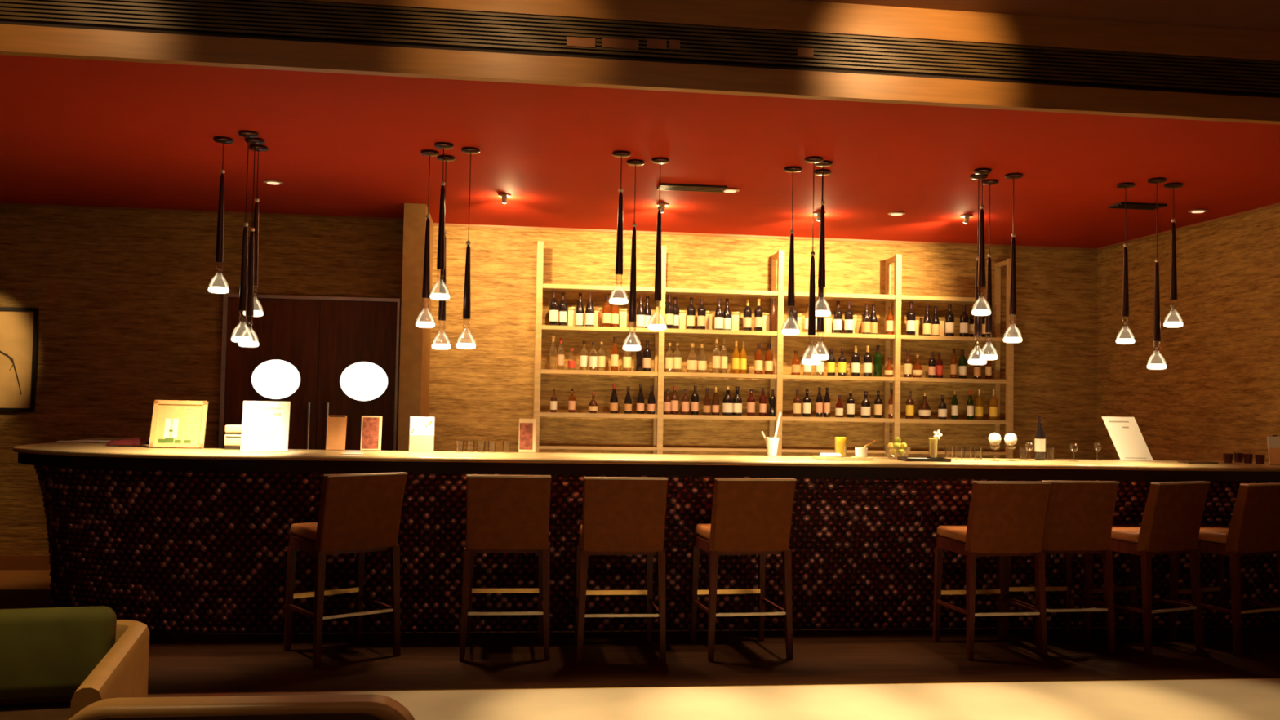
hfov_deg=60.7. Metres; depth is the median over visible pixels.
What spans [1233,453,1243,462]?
cup
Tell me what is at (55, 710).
seat cushion
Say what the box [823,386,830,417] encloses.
bottle
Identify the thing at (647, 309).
wine bottle
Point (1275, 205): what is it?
crown molding
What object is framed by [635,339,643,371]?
bottle
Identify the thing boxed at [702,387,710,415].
wine bottle
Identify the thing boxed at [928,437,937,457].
vase
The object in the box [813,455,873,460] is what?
serving tray
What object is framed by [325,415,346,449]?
tent card
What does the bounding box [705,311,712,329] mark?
carton
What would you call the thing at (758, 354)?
wine bottle
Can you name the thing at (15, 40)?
ceiling beam
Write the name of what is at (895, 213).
recessed light
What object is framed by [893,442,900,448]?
lime
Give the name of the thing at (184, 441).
picture
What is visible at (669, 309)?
wine bottle
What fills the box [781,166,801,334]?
pendant light
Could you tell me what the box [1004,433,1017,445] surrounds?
glass
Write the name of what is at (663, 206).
ceiling spotlight
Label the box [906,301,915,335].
wine bottle
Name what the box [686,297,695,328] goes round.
wine bottle
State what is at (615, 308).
wine bottle
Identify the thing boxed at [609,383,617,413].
wine bottle
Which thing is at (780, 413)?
straw
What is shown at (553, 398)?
bottle
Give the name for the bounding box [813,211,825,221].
ceiling spotlight
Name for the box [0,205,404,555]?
wall
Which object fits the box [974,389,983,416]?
wine bottle
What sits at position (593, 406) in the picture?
bottle
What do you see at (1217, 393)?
wall
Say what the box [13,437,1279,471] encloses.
countertop
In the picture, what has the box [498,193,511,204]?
ceiling spotlight
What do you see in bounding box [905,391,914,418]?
bottle
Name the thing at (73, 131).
ceiling
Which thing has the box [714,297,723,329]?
wine bottle
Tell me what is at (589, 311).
wine bottle
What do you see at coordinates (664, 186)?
ceiling vent
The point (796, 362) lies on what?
bottle
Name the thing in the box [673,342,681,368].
bottle
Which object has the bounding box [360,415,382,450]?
picture card
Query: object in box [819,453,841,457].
folded napkin
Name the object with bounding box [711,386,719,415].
wine bottle
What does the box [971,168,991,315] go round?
pendant light
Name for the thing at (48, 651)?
cushion
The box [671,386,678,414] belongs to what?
bottle
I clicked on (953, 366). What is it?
bottle
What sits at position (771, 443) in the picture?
paper cup
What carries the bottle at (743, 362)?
on the shelf
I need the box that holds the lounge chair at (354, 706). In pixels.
[68,693,414,719]
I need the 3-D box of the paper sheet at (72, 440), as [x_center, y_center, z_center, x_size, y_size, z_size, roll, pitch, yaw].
[-3.841,0.567,7.664,0.240,0.004,0.180,1,-2,7]
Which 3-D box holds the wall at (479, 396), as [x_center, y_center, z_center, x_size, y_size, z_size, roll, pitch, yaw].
[1.310,0.377,10.172,6.470,3.040,0.150,1,-2,-7]
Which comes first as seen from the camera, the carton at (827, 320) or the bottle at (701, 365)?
the bottle at (701, 365)
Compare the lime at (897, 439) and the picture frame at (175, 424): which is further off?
the lime at (897, 439)
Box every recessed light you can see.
[263,180,283,184]
[724,187,739,192]
[888,211,905,215]
[1187,208,1208,213]
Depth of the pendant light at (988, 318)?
7.41 m
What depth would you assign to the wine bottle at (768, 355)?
9.90 m
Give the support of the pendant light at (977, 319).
hanging from the ceiling at (73, 131)
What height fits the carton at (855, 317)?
0.178 m
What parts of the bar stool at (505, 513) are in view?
leg, leg, seat frame, backrest, rail, leg, leg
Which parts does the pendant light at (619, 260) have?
bulb, stem, cord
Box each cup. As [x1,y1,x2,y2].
[764,437,779,456]
[1222,453,1232,462]
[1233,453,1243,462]
[1243,453,1253,463]
[1254,454,1265,464]
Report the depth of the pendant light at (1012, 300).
7.20 m
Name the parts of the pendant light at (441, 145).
bulb, stem, cord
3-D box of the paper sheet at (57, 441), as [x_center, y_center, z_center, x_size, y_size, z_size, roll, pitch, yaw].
[-3.943,0.570,7.651,0.240,0.004,0.180,2,-2,-19]
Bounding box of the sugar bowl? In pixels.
[854,447,867,457]
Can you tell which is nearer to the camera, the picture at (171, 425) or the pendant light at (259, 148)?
the pendant light at (259, 148)
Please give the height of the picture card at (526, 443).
0.226 m
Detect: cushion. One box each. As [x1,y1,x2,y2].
[0,605,116,699]
[0,701,71,719]
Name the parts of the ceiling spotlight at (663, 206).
mount plate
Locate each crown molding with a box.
[433,222,1096,250]
[1096,202,1279,250]
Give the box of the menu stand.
[240,400,290,451]
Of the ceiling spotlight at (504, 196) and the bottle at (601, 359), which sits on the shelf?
the bottle at (601, 359)
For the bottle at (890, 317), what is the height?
0.261 m
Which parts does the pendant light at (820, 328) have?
stem, bulb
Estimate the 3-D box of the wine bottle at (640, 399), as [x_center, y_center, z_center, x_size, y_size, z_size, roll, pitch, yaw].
[0.005,0.350,9.768,0.073,0.261,0.073,2,-2,-31]
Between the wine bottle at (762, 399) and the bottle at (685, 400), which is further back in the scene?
the wine bottle at (762, 399)
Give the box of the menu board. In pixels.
[1101,416,1156,461]
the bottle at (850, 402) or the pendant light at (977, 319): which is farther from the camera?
the bottle at (850, 402)
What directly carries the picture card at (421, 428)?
on the bar counter at (168, 540)
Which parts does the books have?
lid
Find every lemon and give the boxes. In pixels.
[888,442,893,448]
[888,448,896,455]
[900,442,906,448]
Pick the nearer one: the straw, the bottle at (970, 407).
the straw
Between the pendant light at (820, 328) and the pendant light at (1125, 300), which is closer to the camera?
the pendant light at (820, 328)
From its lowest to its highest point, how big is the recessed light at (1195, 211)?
0.017 m
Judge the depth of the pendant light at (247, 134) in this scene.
6.43 m
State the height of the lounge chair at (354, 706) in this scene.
0.735 m
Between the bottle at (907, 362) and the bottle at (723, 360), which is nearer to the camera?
the bottle at (723, 360)
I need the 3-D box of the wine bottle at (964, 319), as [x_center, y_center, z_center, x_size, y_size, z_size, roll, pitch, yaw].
[2.996,-0.359,10.103,0.078,0.291,0.078,2,-2,-29]
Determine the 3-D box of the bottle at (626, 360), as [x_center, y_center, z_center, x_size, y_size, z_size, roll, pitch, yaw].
[-0.114,-0.029,9.769,0.077,0.261,0.077,2,-2,-30]
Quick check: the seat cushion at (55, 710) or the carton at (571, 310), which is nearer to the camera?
the seat cushion at (55, 710)
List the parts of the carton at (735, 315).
carton lid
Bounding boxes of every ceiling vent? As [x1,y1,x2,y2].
[657,182,727,192]
[1107,201,1167,209]
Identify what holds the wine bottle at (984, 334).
on the shelf
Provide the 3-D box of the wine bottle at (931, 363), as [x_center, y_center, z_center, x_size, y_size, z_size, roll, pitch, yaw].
[2.685,0.045,10.051,0.065,0.241,0.065,2,-2,-22]
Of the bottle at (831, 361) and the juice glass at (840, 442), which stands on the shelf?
the bottle at (831, 361)
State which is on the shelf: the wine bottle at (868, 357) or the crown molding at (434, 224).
the wine bottle at (868, 357)
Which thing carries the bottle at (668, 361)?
on the shelf
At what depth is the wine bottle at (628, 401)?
9.66 m
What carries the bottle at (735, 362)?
on the shelf
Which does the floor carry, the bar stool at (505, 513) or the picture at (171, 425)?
the bar stool at (505, 513)
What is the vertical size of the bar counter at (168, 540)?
1.137 m
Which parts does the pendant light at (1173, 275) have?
bulb, stem, cord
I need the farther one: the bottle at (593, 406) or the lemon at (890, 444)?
the bottle at (593, 406)
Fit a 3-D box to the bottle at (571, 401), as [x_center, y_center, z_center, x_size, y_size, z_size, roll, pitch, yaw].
[-0.603,0.361,9.697,0.062,0.211,0.062,1,-2,12]
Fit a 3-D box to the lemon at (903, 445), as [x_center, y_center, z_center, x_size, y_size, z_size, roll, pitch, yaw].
[1.797,0.585,7.451,0.044,0.045,0.047,2,-2,-31]
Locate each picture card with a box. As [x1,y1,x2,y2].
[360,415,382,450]
[408,416,434,450]
[518,418,536,452]
[1266,436,1279,464]
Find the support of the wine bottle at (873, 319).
on the shelf
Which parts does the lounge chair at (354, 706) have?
panel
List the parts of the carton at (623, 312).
carton lid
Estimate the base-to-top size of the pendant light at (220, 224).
0.941 m
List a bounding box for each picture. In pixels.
[157,439,165,443]
[163,417,178,438]
[164,437,173,442]
[174,440,181,443]
[183,440,191,443]
[519,422,533,449]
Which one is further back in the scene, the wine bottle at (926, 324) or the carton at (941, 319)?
the carton at (941, 319)
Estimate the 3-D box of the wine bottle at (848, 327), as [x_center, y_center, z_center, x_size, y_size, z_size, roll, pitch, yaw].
[1.905,-0.384,9.972,0.078,0.291,0.078,2,-2,-23]
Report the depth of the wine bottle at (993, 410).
10.08 m
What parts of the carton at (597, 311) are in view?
carton lid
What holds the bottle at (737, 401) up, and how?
on the shelf
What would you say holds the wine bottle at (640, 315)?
on the shelf
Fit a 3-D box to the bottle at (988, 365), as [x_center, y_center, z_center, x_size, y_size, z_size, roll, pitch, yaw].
[3.248,0.056,10.188,0.057,0.251,0.057,1,-2,1]
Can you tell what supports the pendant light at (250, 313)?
hanging from the ceiling at (73, 131)
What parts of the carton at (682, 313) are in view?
carton lid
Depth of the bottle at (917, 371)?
10.06 m
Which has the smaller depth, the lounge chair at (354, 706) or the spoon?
the lounge chair at (354, 706)
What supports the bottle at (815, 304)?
on the shelf
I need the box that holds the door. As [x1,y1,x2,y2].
[218,293,399,461]
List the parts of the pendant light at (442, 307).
bulb, stem, cord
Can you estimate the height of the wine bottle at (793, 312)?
0.291 m
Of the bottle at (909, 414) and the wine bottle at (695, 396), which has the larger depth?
the bottle at (909, 414)
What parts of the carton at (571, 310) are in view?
carton lid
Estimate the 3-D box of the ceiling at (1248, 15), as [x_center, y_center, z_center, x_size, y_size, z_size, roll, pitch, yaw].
[-0.425,-2.021,1.599,11.860,0.100,7.540,1,-2,-7]
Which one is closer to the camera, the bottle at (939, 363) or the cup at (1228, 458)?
the cup at (1228, 458)
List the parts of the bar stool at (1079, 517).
leg, leg, leg, seat frame, rail, backrest, leg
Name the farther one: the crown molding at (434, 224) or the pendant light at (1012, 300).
the crown molding at (434, 224)
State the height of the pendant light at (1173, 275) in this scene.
0.977 m
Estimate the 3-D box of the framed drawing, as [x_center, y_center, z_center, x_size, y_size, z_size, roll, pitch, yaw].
[-5.543,-0.013,9.033,1.050,0.865,0.024,1,-2,-7]
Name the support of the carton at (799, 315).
on the shelf
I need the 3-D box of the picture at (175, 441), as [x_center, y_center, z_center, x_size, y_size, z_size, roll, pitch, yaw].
[-2.990,0.529,7.073,0.040,0.023,0.007,1,-2,-7]
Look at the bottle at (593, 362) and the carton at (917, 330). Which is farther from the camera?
the carton at (917, 330)
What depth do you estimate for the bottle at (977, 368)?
10.08 m
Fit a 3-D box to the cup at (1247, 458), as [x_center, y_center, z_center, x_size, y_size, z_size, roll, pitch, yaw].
[4.317,0.701,7.763,0.062,0.065,0.061,1,-2,-7]
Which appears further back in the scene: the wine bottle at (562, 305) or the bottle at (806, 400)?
the bottle at (806, 400)
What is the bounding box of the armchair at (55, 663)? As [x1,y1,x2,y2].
[0,605,149,719]
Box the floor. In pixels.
[0,569,1279,694]
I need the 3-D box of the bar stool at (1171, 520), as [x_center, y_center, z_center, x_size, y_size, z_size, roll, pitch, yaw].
[3.225,1.289,6.978,0.512,1.056,0.573,2,-2,-27]
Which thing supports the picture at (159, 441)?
attached to the picture frame at (175, 424)
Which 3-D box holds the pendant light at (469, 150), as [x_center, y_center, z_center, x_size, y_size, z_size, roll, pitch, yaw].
[-1.063,-0.690,6.776,0.123,1.244,0.123,1,-2,-7]
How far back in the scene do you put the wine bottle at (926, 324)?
10.04 m
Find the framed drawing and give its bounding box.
[0,306,39,412]
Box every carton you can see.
[566,306,575,325]
[594,307,601,326]
[618,308,626,327]
[679,310,685,328]
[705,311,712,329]
[730,311,739,330]
[762,312,769,331]
[797,313,801,332]
[822,314,831,333]
[853,315,857,333]
[915,317,919,335]
[938,317,944,336]
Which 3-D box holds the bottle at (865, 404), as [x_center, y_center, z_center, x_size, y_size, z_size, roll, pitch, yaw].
[2.057,0.406,9.959,0.086,0.241,0.086,1,-2,-5]
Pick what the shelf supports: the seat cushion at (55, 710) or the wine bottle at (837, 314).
the wine bottle at (837, 314)
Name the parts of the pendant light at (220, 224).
bulb, stem, cord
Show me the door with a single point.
(358, 351)
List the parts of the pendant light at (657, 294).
stem, bulb, cord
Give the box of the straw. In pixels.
[773,412,781,437]
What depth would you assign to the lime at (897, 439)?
7.45 m
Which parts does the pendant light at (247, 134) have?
bulb, stem, cord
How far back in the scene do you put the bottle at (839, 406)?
9.91 m
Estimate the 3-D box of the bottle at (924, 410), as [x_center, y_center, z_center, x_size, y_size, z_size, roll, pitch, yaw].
[2.629,0.422,10.098,0.114,0.241,0.114,1,-2,-4]
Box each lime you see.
[893,436,900,443]
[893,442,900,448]
[897,448,904,455]
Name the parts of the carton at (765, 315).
carton lid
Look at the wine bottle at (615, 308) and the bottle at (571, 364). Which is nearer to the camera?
the bottle at (571, 364)
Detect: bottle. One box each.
[548,290,558,325]
[550,389,556,412]
[556,337,564,365]
[558,292,567,325]
[567,348,575,368]
[568,388,575,413]
[574,293,584,326]
[579,341,588,367]
[585,292,594,326]
[588,342,597,367]
[588,392,597,413]
[596,341,605,367]
[602,295,610,326]
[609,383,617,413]
[610,296,618,327]
[610,337,618,370]
[622,342,631,368]
[624,386,631,413]
[635,295,644,328]
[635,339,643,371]
[636,384,644,413]
[643,340,651,371]
[644,296,651,328]
[647,386,655,413]
[663,389,671,414]
[665,295,674,328]
[665,342,673,368]
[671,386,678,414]
[673,297,679,328]
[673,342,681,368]
[681,388,688,414]
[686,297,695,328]
[686,343,697,369]
[690,385,698,414]
[697,297,706,329]
[697,343,706,370]
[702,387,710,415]
[711,337,720,368]
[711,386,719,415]
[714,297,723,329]
[720,337,727,368]
[722,386,733,415]
[723,298,731,329]
[732,341,739,368]
[732,386,742,415]
[739,342,746,369]
[742,299,751,330]
[746,388,755,415]
[754,298,763,330]
[754,342,762,373]
[759,388,766,416]
[764,343,773,374]
[768,389,775,416]
[769,299,776,331]
[788,303,797,328]
[791,350,799,374]
[793,390,800,416]
[802,389,810,417]
[803,347,811,372]
[804,303,808,329]
[815,304,817,330]
[815,347,824,372]
[815,386,822,417]
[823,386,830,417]
[826,348,835,375]
[833,301,842,333]
[835,395,843,417]
[837,348,846,376]
[844,302,853,333]
[846,390,854,417]
[851,346,859,376]
[861,391,870,417]
[862,303,871,333]
[863,345,871,376]
[870,304,877,333]
[873,345,882,377]
[874,390,882,417]
[884,357,893,377]
[885,306,893,334]
[888,389,893,417]
[903,350,911,377]
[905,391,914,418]
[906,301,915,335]
[911,355,923,377]
[918,392,930,418]
[922,305,931,335]
[928,351,935,377]
[931,306,939,335]
[935,352,942,377]
[937,395,946,419]
[945,304,954,336]
[950,349,957,378]
[951,390,958,419]
[958,349,966,378]
[960,305,968,336]
[966,390,973,419]
[968,306,977,337]
[973,355,981,378]
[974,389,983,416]
[982,306,990,337]
[985,352,991,379]
[989,389,997,416]
[1034,415,1045,460]
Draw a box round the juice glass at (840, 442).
[834,436,846,456]
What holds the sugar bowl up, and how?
on the serving tray at (846, 457)
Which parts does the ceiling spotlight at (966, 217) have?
mount plate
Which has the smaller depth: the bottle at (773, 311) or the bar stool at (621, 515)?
the bar stool at (621, 515)
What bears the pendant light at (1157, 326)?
hanging from the ceiling at (73, 131)
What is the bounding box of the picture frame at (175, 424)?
[148,400,208,448]
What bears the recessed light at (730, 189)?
in the ceiling at (73, 131)
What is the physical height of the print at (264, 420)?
0.190 m
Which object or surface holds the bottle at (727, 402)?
on the shelf
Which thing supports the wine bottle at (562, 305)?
on the shelf
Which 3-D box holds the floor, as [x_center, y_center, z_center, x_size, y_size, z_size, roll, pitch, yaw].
[-1.273,1.815,7.630,11.860,0.123,4.147,1,-2,-7]
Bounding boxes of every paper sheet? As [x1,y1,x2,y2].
[54,440,94,442]
[70,440,111,441]
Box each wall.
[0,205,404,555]
[427,226,1097,459]
[1096,206,1279,471]
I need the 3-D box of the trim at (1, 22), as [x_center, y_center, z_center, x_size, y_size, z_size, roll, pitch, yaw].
[-0.903,-1.500,5.303,11.860,0.020,0.040,1,-2,-7]
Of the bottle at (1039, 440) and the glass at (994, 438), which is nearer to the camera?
the glass at (994, 438)
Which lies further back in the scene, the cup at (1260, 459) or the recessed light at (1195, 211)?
the recessed light at (1195, 211)
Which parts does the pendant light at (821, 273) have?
stem, cord, bulb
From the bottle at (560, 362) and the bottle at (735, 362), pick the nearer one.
the bottle at (560, 362)
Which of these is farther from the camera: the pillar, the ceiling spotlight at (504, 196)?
the pillar
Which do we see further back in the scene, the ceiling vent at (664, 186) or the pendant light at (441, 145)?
the ceiling vent at (664, 186)
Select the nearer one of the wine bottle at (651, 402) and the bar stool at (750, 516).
the bar stool at (750, 516)
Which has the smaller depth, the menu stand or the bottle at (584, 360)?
the menu stand
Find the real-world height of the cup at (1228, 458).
0.065 m
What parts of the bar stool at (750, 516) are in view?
leg, seat, leg, seat frame, backrest, rail, leg, leg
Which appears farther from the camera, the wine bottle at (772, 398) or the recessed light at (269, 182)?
the wine bottle at (772, 398)
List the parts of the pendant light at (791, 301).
bulb, stem, cord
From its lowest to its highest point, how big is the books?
0.155 m
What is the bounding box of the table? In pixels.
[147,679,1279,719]
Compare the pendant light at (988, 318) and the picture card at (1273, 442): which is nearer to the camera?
the pendant light at (988, 318)
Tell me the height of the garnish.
0.068 m
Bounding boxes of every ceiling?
[0,54,1279,248]
[801,0,1279,31]
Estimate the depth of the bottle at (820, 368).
9.89 m
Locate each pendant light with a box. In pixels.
[208,136,233,293]
[231,130,258,342]
[238,137,265,346]
[243,144,268,316]
[415,150,439,328]
[430,142,453,300]
[431,155,455,349]
[456,146,479,349]
[608,151,631,304]
[622,159,644,351]
[648,157,669,330]
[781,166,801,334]
[801,156,823,364]
[810,168,831,359]
[814,160,832,316]
[968,173,987,364]
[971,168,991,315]
[979,179,999,359]
[1003,173,1022,342]
[1115,182,1134,344]
[1146,177,1166,369]
[1163,182,1182,327]
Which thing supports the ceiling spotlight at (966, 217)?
attached to the ceiling at (73, 131)
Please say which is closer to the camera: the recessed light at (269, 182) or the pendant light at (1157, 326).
the pendant light at (1157, 326)
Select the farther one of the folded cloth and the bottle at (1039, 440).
the bottle at (1039, 440)
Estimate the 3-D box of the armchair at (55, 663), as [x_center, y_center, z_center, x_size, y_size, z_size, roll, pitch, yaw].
[-2.172,1.219,3.430,1.040,0.732,1.050,2,-2,-16]
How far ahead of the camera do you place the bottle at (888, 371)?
9.97 m
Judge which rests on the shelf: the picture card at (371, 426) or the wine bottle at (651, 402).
the wine bottle at (651, 402)
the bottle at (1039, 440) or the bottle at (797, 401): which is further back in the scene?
the bottle at (797, 401)
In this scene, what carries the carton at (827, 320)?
on the shelf
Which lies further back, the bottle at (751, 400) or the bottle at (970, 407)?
the bottle at (970, 407)
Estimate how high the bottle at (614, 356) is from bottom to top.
0.301 m
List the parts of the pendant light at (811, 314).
bulb, stem, cord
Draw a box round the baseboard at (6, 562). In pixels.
[0,555,50,569]
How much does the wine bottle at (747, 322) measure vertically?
0.291 m
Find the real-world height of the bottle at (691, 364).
0.261 m
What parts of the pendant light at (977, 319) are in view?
stem, bulb, cord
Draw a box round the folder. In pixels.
[1177,460,1218,463]
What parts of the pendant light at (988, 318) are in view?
bulb, stem, cord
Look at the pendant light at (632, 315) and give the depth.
7.01 m
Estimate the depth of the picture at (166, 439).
7.07 m
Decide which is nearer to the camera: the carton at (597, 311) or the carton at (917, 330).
the carton at (597, 311)
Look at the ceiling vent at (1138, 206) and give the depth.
8.21 m
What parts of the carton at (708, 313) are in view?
carton lid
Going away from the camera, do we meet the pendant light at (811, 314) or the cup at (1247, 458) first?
the pendant light at (811, 314)
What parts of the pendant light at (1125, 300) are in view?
stem, bulb, cord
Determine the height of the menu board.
0.312 m
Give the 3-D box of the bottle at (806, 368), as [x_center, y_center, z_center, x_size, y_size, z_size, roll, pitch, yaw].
[1.528,0.015,9.967,0.074,0.251,0.074,3,-3,-35]
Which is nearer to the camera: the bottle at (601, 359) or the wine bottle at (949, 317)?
the bottle at (601, 359)
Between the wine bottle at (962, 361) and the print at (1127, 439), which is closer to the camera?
the print at (1127, 439)
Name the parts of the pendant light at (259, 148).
bulb, stem, cord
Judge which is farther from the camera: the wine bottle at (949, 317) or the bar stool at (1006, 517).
the wine bottle at (949, 317)
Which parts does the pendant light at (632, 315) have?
bulb, stem, cord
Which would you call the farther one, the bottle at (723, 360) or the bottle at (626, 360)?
the bottle at (723, 360)
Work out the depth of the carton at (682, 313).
9.87 m
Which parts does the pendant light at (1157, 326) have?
stem, bulb, cord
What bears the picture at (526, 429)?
attached to the picture card at (526, 443)
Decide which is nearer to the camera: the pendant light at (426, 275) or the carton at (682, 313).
the pendant light at (426, 275)
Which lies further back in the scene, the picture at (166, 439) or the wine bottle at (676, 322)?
the wine bottle at (676, 322)
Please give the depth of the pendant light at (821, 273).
6.94 m
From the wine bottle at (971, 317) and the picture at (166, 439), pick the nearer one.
the picture at (166, 439)
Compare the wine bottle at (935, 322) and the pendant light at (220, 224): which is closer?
the pendant light at (220, 224)
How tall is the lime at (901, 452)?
0.045 m
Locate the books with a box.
[224,424,241,449]
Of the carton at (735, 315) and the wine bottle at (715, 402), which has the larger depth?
the carton at (735, 315)
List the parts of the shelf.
post, post, post, post, post, rail, arm, post, post, arm, post, post, arm, post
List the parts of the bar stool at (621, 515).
leg, seat, leg, seat frame, backrest, rail, leg, leg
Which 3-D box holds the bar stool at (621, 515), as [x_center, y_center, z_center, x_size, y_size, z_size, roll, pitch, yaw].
[-0.123,1.208,6.494,0.512,1.056,0.573,1,-2,-7]
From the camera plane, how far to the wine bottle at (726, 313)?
9.87 m
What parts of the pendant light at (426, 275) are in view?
bulb, stem, cord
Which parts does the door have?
porthole pane, handle, handle, porthole pane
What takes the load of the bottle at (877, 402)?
on the shelf
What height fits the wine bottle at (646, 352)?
0.281 m
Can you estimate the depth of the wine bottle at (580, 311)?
9.70 m
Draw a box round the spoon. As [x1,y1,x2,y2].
[862,440,875,448]
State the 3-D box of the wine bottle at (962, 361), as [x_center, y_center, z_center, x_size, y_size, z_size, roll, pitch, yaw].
[2.997,0.040,10.157,0.073,0.271,0.073,3,-3,-34]
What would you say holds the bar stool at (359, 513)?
on the floor
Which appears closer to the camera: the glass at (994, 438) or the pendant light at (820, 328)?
the pendant light at (820, 328)
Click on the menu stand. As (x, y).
(265, 424)
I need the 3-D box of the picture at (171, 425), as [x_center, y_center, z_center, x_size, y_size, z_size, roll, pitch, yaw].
[-3.041,0.443,7.094,0.083,0.128,0.035,1,-2,-7]
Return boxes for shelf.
[533,240,1013,458]
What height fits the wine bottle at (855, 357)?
0.281 m
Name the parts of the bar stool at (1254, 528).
leg, seat, leg, leg, seat frame, backrest, rail, leg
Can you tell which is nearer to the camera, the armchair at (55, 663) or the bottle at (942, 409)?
the armchair at (55, 663)
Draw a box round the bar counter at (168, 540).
[13,437,1279,634]
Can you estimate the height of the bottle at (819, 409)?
0.271 m
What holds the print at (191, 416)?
attached to the picture frame at (175, 424)
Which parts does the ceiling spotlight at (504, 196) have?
mount plate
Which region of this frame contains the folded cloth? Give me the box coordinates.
[106,437,149,445]
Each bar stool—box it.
[283,471,407,667]
[459,474,551,660]
[573,476,667,662]
[689,477,796,661]
[933,480,1051,660]
[1004,480,1119,654]
[1082,480,1210,657]
[1168,482,1279,657]
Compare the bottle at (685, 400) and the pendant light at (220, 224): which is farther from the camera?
the bottle at (685, 400)
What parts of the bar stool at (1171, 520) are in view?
leg, seat, leg, leg, seat frame, backrest, rail, leg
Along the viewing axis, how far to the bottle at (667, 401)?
9.71 m
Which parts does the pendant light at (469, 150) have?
bulb, stem, cord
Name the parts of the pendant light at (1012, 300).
stem, bulb, cord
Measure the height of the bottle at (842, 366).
0.251 m
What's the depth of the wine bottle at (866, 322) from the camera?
9.96 m
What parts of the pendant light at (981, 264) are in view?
bulb, stem, cord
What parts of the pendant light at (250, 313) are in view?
bulb, stem, cord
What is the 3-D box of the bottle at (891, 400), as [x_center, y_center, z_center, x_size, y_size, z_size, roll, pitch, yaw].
[2.301,0.402,9.995,0.059,0.261,0.059,2,-2,-11]
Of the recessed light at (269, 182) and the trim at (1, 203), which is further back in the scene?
the trim at (1, 203)
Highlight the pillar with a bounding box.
[397,203,433,462]
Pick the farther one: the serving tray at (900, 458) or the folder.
the folder
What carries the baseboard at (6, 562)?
attached to the wall at (129, 319)
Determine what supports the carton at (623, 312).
on the shelf
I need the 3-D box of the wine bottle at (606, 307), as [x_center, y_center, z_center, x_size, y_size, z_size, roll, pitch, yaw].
[-0.295,-0.431,9.690,0.076,0.281,0.076,2,-2,-19]
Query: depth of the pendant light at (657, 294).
6.94 m
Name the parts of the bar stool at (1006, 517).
leg, seat, leg, seat frame, leg, backrest, rail, leg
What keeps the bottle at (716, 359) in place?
on the shelf
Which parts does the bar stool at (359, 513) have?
leg, seat, leg, seat frame, leg, backrest, rail, leg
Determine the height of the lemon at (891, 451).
0.045 m
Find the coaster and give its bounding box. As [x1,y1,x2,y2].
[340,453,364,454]
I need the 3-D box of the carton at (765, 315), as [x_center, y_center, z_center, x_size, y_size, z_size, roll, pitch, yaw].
[1.139,-0.341,9.994,0.068,0.178,0.058,2,-2,-18]
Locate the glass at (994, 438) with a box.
[988,432,1001,445]
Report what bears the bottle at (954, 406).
on the shelf
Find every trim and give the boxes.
[0,21,1279,97]
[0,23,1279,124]
[0,202,404,221]
[292,0,1279,62]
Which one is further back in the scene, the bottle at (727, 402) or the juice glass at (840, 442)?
the bottle at (727, 402)
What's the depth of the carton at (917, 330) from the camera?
10.15 m
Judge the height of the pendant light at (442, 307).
1.240 m
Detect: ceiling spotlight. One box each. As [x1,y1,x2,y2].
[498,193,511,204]
[656,203,668,213]
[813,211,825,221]
[960,214,973,223]
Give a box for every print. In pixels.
[183,408,199,434]
[250,407,281,434]
[1108,421,1146,458]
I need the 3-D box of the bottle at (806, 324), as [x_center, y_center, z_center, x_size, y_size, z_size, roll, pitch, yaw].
[1.532,-0.378,9.921,0.077,0.261,0.077,2,-2,-29]
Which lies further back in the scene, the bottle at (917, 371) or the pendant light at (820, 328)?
the bottle at (917, 371)
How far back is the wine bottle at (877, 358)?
10.03 m
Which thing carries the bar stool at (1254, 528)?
on the floor
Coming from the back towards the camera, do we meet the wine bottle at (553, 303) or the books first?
the wine bottle at (553, 303)
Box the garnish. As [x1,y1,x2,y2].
[933,430,942,439]
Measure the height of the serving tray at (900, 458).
0.020 m
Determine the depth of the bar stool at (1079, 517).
6.72 m
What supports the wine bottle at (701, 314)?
on the shelf
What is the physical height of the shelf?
1.910 m
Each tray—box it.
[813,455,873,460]
[897,456,951,462]

